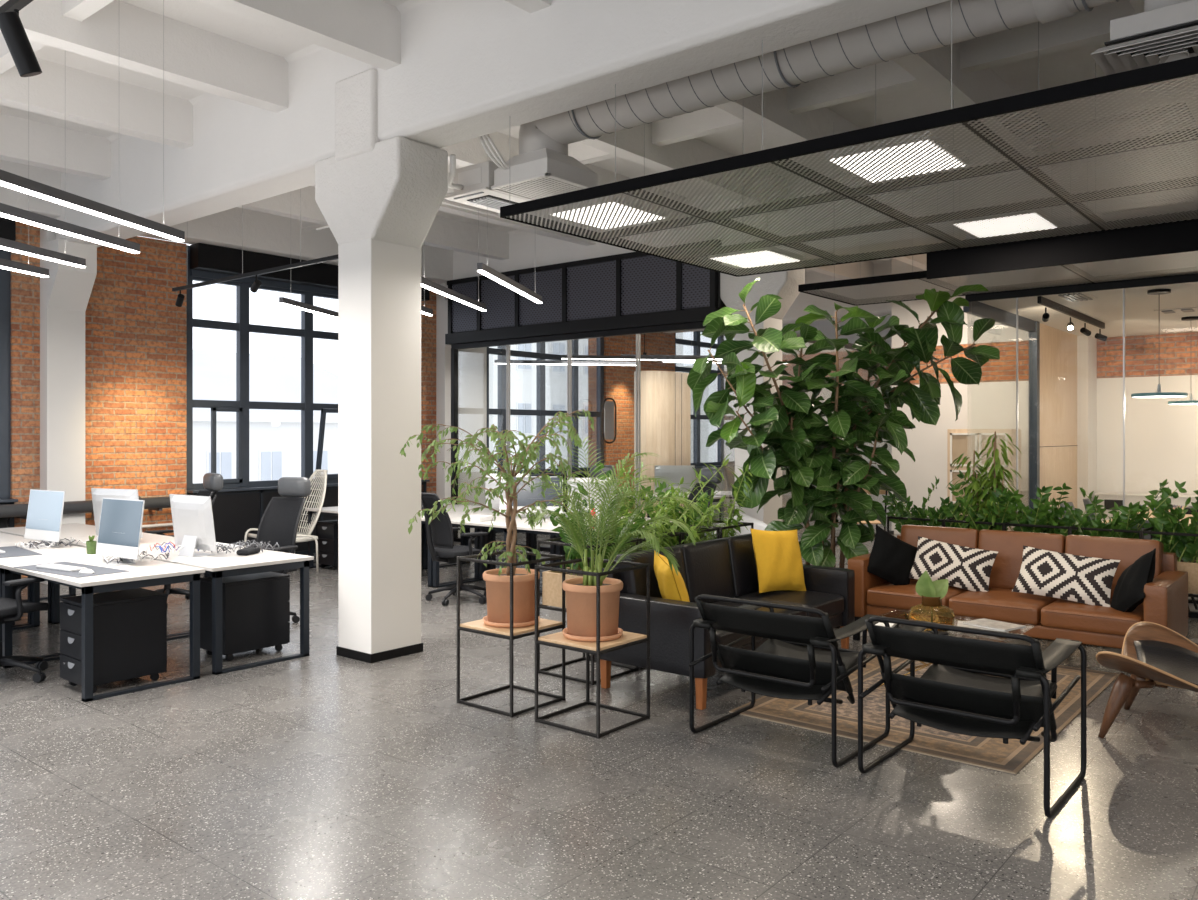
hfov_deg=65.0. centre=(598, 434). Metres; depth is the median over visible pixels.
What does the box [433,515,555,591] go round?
office desk
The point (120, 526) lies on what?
desktop computer
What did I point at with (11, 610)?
office chair
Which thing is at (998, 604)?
seat cushion
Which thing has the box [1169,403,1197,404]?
diffuser
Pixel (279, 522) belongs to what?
office chair
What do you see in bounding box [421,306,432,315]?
pendant lamp
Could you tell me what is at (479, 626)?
shelf
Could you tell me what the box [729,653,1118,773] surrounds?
area rug
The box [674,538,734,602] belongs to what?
cushion
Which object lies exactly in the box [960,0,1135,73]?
ceiling beam
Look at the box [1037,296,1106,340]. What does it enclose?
track light
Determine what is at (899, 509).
plant
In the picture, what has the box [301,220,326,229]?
ceiling beam
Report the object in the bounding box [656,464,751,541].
leafy plant
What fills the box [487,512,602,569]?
office desk
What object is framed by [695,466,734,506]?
wall
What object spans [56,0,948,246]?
ceiling beam
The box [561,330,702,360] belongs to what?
pendant lamp
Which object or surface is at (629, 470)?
leafy plant
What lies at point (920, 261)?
ceiling beam
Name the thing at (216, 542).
keyboard
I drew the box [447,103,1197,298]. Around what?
ceiling
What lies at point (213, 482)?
office chair
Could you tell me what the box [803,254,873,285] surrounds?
ceiling beam
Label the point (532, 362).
pendant lamp
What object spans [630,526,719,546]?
frame
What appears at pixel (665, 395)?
wardrobe
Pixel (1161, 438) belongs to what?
wall
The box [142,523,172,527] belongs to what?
pipe
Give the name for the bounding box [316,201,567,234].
conduit
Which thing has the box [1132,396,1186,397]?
diffuser
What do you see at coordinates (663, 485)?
plant
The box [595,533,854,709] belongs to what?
sofa
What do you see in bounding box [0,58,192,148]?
ceiling beam
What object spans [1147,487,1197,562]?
plant
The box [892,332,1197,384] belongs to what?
brick wall
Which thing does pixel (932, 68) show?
ceiling beam
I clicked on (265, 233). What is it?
beam
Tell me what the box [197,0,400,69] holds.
ceiling beam
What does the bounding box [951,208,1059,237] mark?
ceiling light panel
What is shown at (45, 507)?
desktop computer
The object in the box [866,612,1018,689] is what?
coffee table
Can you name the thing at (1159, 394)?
pendant lamp
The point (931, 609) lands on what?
glass vase
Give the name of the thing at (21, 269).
diffuser
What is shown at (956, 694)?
lounge chair
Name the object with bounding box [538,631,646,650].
shelf
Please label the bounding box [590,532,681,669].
frame
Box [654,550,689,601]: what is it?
throw cushion
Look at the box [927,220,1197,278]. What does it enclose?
ceiling beam
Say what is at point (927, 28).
ventilation duct
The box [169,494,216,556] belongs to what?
desktop computer
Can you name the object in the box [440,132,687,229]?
ceiling beam
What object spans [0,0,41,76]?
track light
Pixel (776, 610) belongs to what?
seat cushion
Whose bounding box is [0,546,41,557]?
paper sheet
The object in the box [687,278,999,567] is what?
fiddle leaf fig
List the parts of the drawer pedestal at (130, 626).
drawer, handle, drawer, handle, drawer, handle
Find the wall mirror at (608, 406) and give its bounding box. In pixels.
[602,398,616,443]
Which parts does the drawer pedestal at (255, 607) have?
drawer, drawer, drawer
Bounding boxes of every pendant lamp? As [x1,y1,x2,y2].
[0,0,184,241]
[0,203,139,253]
[0,238,85,267]
[0,258,48,277]
[279,297,337,318]
[421,277,485,310]
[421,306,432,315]
[477,263,541,302]
[494,360,635,365]
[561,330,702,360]
[621,354,722,359]
[663,360,786,363]
[1131,289,1187,397]
[1168,316,1197,404]
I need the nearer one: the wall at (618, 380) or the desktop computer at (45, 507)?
the desktop computer at (45, 507)
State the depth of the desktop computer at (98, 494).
7.95 m
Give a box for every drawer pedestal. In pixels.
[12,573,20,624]
[60,588,167,692]
[200,572,289,660]
[316,520,337,569]
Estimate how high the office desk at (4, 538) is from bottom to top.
0.740 m
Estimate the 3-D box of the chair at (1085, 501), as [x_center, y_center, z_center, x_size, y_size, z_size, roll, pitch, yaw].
[6.194,1.218,11.466,0.535,0.862,0.525,0,0,28]
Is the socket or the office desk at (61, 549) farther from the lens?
the socket
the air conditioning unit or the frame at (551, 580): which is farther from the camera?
the frame at (551, 580)
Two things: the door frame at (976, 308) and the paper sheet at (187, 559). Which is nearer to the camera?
the paper sheet at (187, 559)
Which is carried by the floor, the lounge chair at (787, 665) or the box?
the lounge chair at (787, 665)
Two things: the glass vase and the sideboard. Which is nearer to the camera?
the glass vase
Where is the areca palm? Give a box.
[525,436,704,585]
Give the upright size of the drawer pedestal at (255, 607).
0.580 m
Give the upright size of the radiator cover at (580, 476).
0.920 m
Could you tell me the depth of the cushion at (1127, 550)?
6.97 m
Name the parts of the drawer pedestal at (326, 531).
drawer, drawer, drawer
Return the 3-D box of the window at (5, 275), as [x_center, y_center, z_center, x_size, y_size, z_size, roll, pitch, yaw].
[-8.919,-0.830,7.244,0.320,3.140,7.956,0,0,39]
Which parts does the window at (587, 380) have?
sill, pane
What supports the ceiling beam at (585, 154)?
attached to the ceiling at (1076, 64)
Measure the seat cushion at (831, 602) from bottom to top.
0.176 m
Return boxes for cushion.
[614,546,687,597]
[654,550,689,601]
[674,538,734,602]
[711,598,806,615]
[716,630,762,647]
[718,533,758,597]
[737,590,843,617]
[750,528,805,592]
[867,525,916,584]
[867,580,968,609]
[901,525,979,579]
[909,536,997,591]
[949,588,1058,624]
[978,529,1065,589]
[1012,545,1120,606]
[1040,599,1143,635]
[1065,535,1163,602]
[1111,548,1155,611]
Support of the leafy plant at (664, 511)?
in the frame at (671, 534)
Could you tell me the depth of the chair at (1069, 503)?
11.03 m
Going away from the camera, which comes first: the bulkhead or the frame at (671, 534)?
the frame at (671, 534)
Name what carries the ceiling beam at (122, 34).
attached to the ceiling at (1076, 64)
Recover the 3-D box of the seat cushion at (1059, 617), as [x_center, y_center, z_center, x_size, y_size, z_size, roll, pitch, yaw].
[3.586,1.290,6.732,0.639,0.176,0.700,0,0,39]
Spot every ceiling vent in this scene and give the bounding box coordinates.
[1055,292,1097,301]
[1154,307,1197,313]
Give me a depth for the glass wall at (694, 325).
13.81 m
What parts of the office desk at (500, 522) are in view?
leg frame, cross rail, leg frame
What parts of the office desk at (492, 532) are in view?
leg frame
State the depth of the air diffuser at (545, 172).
6.97 m
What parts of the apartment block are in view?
pane, pane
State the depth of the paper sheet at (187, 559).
6.86 m
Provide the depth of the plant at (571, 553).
6.44 m
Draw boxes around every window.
[0,250,17,502]
[187,245,429,493]
[487,337,603,475]
[675,331,734,467]
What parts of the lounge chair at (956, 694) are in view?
rail, frame, frame, seat frame, frame, rail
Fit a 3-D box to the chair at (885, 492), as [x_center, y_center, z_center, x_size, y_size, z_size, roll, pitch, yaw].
[3.632,1.075,12.747,0.443,1.155,0.537,0,0,1]
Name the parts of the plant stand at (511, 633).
post, post, post, post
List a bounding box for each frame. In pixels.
[537,536,638,684]
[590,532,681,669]
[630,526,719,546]
[690,520,753,538]
[887,513,948,532]
[943,517,1010,530]
[963,301,1039,514]
[1004,519,1082,638]
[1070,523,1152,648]
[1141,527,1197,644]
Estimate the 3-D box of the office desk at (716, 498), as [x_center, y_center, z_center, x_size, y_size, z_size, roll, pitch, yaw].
[1.087,1.280,14.106,1.400,0.740,0.800,0,0,39]
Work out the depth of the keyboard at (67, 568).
6.33 m
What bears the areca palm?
in the terracotta pot at (580, 599)
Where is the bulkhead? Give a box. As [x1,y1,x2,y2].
[445,239,782,344]
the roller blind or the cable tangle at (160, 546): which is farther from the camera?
the roller blind
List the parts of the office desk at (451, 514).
leg frame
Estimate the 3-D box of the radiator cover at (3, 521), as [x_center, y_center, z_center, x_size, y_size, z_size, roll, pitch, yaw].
[-8.934,1.190,7.230,0.215,0.920,7.900,0,0,39]
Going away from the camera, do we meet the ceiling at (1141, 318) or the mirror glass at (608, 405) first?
the ceiling at (1141, 318)
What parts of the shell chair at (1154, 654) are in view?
leg, leg, rail, rail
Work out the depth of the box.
10.08 m
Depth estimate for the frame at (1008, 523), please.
7.65 m
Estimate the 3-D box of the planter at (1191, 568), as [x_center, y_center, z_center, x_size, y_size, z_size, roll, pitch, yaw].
[4.486,1.190,7.210,0.511,0.920,0.511,0,0,39]
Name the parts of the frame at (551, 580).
post, post, post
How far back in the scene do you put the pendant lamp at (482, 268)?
7.83 m
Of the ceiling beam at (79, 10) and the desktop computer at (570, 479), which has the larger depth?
the desktop computer at (570, 479)
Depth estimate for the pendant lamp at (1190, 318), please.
11.30 m
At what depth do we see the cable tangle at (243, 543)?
7.35 m
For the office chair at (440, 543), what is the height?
1.091 m
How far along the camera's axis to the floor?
4.36 m
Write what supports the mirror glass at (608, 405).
attached to the wall mirror at (608, 406)
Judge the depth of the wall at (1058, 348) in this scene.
12.65 m
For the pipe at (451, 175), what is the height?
0.208 m
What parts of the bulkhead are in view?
panel, panel, panel, panel, panel, panel, panel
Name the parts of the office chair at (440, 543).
backrest, seat, armrest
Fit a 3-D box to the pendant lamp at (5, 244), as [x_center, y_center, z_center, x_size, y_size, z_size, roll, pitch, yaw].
[-4.019,-2.113,6.143,0.044,1.734,1.780,0,0,11]
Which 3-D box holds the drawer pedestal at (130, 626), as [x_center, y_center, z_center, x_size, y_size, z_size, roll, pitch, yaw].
[-3.227,1.360,6.255,0.386,0.580,0.544,0,0,39]
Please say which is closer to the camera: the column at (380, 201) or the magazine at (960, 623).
the magazine at (960, 623)
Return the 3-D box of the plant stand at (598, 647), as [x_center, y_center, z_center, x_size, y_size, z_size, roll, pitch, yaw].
[-0.036,1.200,5.447,0.481,0.900,0.481,0,0,39]
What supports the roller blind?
attached to the beam at (265, 233)
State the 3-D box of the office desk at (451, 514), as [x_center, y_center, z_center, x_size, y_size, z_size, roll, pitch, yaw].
[-2.029,1.280,10.841,1.160,0.740,0.800,0,0,39]
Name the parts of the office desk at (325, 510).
leg frame, cross rail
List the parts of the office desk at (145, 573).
cross rail, leg frame, leg frame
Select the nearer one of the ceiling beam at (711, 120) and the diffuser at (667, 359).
the ceiling beam at (711, 120)
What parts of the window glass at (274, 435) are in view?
pane, cornice, pane, pane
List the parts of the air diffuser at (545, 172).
diffuser frame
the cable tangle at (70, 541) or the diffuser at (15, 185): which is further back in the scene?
the cable tangle at (70, 541)
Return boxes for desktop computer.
[23,489,64,548]
[91,488,142,537]
[95,498,144,566]
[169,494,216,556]
[485,473,529,511]
[509,476,562,518]
[567,478,616,520]
[654,465,694,494]
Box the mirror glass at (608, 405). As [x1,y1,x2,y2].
[604,401,613,439]
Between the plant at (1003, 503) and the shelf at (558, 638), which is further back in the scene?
the plant at (1003, 503)
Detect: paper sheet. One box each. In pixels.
[43,553,96,558]
[170,557,223,561]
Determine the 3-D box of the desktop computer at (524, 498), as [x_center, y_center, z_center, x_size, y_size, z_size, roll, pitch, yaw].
[-0.693,0.681,10.229,0.600,0.457,0.180,0,0,-1]
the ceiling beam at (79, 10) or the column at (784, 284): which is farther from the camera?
the column at (784, 284)
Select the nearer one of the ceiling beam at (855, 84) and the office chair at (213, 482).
the ceiling beam at (855, 84)
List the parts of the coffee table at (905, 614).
leg, leg, frame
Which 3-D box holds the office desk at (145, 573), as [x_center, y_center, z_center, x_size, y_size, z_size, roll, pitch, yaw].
[-3.469,1.280,6.527,1.400,0.740,0.800,0,0,39]
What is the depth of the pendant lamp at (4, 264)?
7.20 m
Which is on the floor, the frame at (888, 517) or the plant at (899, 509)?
the frame at (888, 517)
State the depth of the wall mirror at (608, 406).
18.07 m
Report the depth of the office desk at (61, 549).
7.48 m
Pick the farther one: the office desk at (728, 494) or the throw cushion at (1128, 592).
the office desk at (728, 494)
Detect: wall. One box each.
[8,221,186,578]
[421,290,486,532]
[451,321,893,551]
[604,332,674,513]
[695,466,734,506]
[782,315,891,511]
[892,258,1197,533]
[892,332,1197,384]
[965,201,1197,617]
[1040,323,1076,515]
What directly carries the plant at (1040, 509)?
on the frame at (1008, 523)
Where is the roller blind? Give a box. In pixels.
[190,243,429,300]
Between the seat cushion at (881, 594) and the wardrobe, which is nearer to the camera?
the seat cushion at (881, 594)
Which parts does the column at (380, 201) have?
skirting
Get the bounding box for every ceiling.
[0,0,1183,269]
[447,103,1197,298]
[664,260,891,332]
[978,282,1197,337]
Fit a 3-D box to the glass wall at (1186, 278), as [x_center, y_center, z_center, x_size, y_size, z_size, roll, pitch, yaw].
[6.636,-0.230,7.507,7.250,3.760,0.095,0,0,39]
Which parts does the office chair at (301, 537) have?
leg frame, seat, leg frame, backrest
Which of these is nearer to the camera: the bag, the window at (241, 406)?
the bag
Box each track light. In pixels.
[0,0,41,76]
[172,189,337,306]
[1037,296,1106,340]
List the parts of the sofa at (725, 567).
leg, frame, arm, leg, arm, leg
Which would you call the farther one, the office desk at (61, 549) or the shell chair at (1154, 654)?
the office desk at (61, 549)
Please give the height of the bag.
0.045 m
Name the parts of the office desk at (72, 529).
leg frame, leg frame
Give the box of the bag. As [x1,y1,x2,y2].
[236,547,259,555]
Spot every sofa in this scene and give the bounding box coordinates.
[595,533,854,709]
[848,525,1187,648]
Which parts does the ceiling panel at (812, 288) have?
edge frame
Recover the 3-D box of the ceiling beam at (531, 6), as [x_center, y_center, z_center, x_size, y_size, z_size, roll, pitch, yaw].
[-2.046,-2.810,3.712,0.170,0.400,5.350,0,0,39]
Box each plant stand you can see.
[457,550,564,717]
[535,557,649,738]
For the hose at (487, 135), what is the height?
0.232 m
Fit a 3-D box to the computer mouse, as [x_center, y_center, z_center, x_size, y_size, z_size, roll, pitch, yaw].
[-3.355,0.891,6.162,0.112,0.030,0.063,0,0,16]
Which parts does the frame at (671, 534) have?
post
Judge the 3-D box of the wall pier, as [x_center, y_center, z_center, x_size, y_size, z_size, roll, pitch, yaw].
[6.970,0.115,13.713,0.400,3.070,0.550,0,0,39]
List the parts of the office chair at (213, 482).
backrest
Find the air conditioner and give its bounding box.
[444,161,529,212]
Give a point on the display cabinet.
(959, 441)
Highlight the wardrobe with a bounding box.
[634,371,690,517]
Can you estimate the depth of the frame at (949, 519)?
7.99 m
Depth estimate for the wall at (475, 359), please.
15.45 m
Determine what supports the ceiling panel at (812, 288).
hanging from the ceiling beam at (779, 122)
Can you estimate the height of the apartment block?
20.300 m
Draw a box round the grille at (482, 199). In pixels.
[467,195,516,203]
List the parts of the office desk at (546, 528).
leg frame, cross rail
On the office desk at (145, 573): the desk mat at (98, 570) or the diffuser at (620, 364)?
the desk mat at (98, 570)
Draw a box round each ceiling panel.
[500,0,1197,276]
[798,142,1197,305]
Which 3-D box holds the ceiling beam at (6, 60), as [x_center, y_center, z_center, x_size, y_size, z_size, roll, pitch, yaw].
[-4.160,-2.890,6.796,1.350,0.240,0.120,0,0,39]
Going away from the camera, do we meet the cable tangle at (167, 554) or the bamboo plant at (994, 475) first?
the cable tangle at (167, 554)
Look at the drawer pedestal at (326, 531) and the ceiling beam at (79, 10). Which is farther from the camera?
the drawer pedestal at (326, 531)
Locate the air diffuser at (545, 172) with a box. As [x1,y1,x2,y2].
[489,148,597,200]
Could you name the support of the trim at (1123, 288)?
attached to the glass wall at (1186, 278)
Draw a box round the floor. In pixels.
[0,505,1197,899]
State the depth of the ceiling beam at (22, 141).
9.13 m
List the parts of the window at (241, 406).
frame, sill, tilted sash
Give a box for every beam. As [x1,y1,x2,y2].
[0,0,287,112]
[0,31,44,74]
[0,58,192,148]
[0,113,110,179]
[0,160,452,283]
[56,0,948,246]
[62,0,113,21]
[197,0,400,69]
[239,186,508,259]
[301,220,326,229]
[439,194,595,245]
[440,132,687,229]
[446,173,453,194]
[505,0,550,12]
[568,142,617,164]
[578,123,787,214]
[652,106,751,146]
[716,87,907,194]
[787,60,922,113]
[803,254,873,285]
[872,243,933,270]
[893,42,1052,168]
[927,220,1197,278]
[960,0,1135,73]
[1129,0,1197,120]
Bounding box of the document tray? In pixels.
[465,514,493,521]
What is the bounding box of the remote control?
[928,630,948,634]
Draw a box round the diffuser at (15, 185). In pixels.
[0,181,183,241]
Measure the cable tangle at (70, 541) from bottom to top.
0.046 m
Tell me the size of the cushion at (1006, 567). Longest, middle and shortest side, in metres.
0.639 x 0.475 x 0.198 m
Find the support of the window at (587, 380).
in the wall
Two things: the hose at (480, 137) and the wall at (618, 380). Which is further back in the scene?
the wall at (618, 380)
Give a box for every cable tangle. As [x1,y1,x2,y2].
[15,537,87,548]
[102,551,168,563]
[144,542,198,553]
[203,540,279,553]
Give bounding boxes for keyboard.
[36,564,86,571]
[216,542,242,548]
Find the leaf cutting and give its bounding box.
[915,571,947,598]
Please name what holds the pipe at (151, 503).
attached to the wall at (136, 332)
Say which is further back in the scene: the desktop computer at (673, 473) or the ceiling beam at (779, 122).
the desktop computer at (673, 473)
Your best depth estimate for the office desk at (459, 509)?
11.54 m
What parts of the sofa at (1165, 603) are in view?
leg, arm, frame, arm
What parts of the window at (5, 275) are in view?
frame, sill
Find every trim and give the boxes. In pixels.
[506,334,640,509]
[1016,288,1124,511]
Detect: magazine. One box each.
[957,621,1008,632]
[963,618,1025,631]
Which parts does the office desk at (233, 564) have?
leg frame, leg frame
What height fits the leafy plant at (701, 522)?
0.861 m
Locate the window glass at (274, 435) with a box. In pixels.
[193,350,337,482]
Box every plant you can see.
[400,410,600,575]
[535,467,672,569]
[548,483,652,575]
[565,460,710,557]
[593,462,709,546]
[608,453,736,550]
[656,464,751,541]
[882,476,965,532]
[940,470,1023,530]
[947,432,1021,529]
[1007,483,1094,535]
[1062,479,1186,538]
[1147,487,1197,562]
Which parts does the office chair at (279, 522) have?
backrest, seat, armrest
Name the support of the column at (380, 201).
on the floor
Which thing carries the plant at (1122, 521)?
in the planter at (1071, 527)
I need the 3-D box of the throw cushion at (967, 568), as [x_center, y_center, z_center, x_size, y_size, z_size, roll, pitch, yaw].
[2.798,1.030,7.454,0.656,0.414,0.200,0,0,35]
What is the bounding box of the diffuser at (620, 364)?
[495,363,635,365]
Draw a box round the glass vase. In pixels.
[909,595,954,631]
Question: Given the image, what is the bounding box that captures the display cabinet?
[947,429,1020,530]
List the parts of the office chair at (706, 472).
backrest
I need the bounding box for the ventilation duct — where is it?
[519,0,1119,154]
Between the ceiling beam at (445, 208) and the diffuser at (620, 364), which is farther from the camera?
the diffuser at (620, 364)
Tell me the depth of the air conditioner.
7.30 m
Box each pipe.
[0,495,195,518]
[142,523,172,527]
[448,154,462,189]
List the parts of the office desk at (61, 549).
leg frame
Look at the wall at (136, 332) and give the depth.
11.21 m
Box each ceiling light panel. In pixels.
[548,195,667,228]
[708,247,802,267]
[825,131,968,181]
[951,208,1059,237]
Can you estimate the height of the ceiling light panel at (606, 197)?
0.044 m
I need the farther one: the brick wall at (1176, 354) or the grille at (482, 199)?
the brick wall at (1176, 354)
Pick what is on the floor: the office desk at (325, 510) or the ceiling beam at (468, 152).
the office desk at (325, 510)
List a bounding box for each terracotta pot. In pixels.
[483,568,539,627]
[562,577,622,641]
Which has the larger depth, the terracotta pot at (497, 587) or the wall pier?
the wall pier
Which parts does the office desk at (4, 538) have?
leg frame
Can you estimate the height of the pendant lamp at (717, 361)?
1.734 m
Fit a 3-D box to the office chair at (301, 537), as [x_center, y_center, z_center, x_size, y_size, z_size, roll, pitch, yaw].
[-3.784,1.044,11.527,0.947,1.216,0.748,0,0,-41]
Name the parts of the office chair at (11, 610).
armrest, seat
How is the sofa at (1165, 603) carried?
on the floor
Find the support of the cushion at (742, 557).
on the sofa at (725, 567)
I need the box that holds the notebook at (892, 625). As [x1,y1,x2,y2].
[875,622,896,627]
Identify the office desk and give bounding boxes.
[0,523,95,622]
[0,533,32,626]
[0,540,102,666]
[0,554,204,701]
[52,532,208,636]
[126,547,313,674]
[305,506,337,567]
[421,504,464,568]
[421,512,482,586]
[423,505,530,570]
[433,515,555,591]
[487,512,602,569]
[510,521,609,594]
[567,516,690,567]
[621,493,725,520]
[662,491,734,510]
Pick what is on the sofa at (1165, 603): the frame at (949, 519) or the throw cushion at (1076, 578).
the throw cushion at (1076, 578)
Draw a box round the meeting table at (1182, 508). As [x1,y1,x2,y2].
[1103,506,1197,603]
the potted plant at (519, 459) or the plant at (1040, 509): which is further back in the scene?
the plant at (1040, 509)
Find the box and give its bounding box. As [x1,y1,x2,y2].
[0,216,15,250]
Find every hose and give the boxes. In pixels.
[479,136,505,169]
[482,135,507,169]
[486,134,509,168]
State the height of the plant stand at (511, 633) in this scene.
0.900 m
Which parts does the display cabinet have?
door panel, door panel, door frame, door frame, door frame, door panel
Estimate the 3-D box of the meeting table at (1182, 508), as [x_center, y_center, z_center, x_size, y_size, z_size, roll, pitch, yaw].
[6.533,1.272,10.419,1.200,0.744,3.400,0,0,39]
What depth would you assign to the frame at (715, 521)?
7.72 m
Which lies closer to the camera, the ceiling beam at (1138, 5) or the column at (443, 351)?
the ceiling beam at (1138, 5)
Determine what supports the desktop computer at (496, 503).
on the office desk at (459, 509)
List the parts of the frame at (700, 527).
post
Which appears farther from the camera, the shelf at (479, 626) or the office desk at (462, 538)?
the office desk at (462, 538)
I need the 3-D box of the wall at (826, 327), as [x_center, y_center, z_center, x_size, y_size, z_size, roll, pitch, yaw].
[5.475,-0.675,20.724,5.400,4.650,0.200,0,0,39]
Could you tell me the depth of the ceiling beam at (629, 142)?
9.21 m
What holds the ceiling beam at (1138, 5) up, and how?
attached to the ceiling at (1076, 64)
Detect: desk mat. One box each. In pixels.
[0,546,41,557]
[14,561,128,577]
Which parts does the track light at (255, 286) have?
rail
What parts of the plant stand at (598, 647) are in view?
post, post, post, post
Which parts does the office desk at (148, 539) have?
leg frame, leg frame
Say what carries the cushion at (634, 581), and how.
on the sofa at (725, 567)
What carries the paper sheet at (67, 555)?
on the office desk at (61, 549)
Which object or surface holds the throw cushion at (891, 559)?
on the sofa at (1165, 603)
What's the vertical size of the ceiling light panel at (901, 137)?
0.044 m
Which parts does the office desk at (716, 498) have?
leg frame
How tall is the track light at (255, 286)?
1.637 m
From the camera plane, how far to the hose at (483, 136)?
6.86 m
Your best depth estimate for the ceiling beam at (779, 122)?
8.07 m
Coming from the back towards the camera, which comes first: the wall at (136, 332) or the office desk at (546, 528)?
the wall at (136, 332)
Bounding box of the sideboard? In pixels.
[1095,492,1197,521]
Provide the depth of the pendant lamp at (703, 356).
15.47 m
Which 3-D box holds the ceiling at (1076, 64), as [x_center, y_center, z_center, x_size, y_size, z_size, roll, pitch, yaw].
[1.849,-3.075,8.569,16.000,0.150,23.600,0,0,39]
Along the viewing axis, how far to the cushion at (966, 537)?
7.80 m
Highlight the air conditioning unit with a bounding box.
[1091,0,1197,74]
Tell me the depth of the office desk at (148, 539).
8.20 m
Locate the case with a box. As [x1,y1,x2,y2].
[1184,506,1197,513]
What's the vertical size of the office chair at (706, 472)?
1.269 m
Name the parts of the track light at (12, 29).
rail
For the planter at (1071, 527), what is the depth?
7.34 m
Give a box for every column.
[40,228,96,583]
[315,68,447,662]
[436,283,463,537]
[720,214,804,523]
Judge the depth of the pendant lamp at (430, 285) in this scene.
8.51 m
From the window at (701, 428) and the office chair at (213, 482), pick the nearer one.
the office chair at (213, 482)
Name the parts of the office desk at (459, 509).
leg frame, leg frame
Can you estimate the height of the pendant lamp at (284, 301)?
1.734 m
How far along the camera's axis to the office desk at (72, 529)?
8.87 m
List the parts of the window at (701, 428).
sill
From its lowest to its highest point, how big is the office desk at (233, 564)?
0.740 m
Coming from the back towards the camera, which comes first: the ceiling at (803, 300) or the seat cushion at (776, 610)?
the ceiling at (803, 300)
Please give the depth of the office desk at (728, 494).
14.54 m
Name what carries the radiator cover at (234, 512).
on the floor
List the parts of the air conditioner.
service panel, plate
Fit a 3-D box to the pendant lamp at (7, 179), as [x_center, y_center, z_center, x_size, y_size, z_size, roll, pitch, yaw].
[-2.867,-2.113,5.199,0.044,1.734,1.780,0,0,11]
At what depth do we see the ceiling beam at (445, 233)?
12.93 m
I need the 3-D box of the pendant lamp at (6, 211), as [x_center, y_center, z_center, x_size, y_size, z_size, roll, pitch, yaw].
[-3.346,-2.113,5.591,0.044,1.734,1.780,0,0,11]
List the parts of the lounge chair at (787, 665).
rail, frame, frame, seat frame, rail, frame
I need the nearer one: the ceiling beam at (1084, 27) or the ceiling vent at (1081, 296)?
the ceiling beam at (1084, 27)
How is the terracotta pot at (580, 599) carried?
on the plant stand at (598, 647)
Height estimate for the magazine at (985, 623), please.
0.012 m
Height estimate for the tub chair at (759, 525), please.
0.843 m
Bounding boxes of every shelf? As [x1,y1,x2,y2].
[460,618,561,635]
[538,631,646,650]
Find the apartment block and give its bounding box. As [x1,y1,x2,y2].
[489,342,550,470]
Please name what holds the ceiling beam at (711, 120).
attached to the ceiling at (1076, 64)
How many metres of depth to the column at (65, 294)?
10.50 m
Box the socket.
[1157,384,1160,392]
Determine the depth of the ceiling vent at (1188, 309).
10.63 m
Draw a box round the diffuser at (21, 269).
[0,266,48,277]
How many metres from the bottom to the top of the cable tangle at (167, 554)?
0.046 m
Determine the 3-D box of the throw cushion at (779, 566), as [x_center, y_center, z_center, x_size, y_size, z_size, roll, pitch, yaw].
[1.374,0.960,7.200,0.511,0.505,0.226,0,0,-29]
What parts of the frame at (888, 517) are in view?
post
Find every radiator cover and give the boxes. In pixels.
[0,502,13,527]
[187,482,426,554]
[496,474,590,532]
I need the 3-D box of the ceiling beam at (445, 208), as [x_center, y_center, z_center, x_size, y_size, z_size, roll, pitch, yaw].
[-1.782,-2.810,10.898,0.170,0.400,5.300,0,0,39]
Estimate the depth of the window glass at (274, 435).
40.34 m
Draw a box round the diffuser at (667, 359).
[562,358,694,360]
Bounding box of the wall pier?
[1077,335,1096,515]
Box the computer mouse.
[79,569,94,573]
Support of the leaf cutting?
in the glass vase
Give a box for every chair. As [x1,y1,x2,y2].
[0,577,48,682]
[143,473,222,609]
[230,477,310,622]
[244,470,327,570]
[421,492,489,605]
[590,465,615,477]
[686,468,721,541]
[689,594,889,766]
[714,513,767,536]
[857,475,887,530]
[858,616,1085,817]
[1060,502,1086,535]
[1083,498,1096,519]
[1096,621,1197,737]
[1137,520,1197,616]
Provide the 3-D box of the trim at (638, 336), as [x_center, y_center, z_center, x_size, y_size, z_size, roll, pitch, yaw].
[-0.877,0.125,13.517,3.650,2.950,0.040,0,0,39]

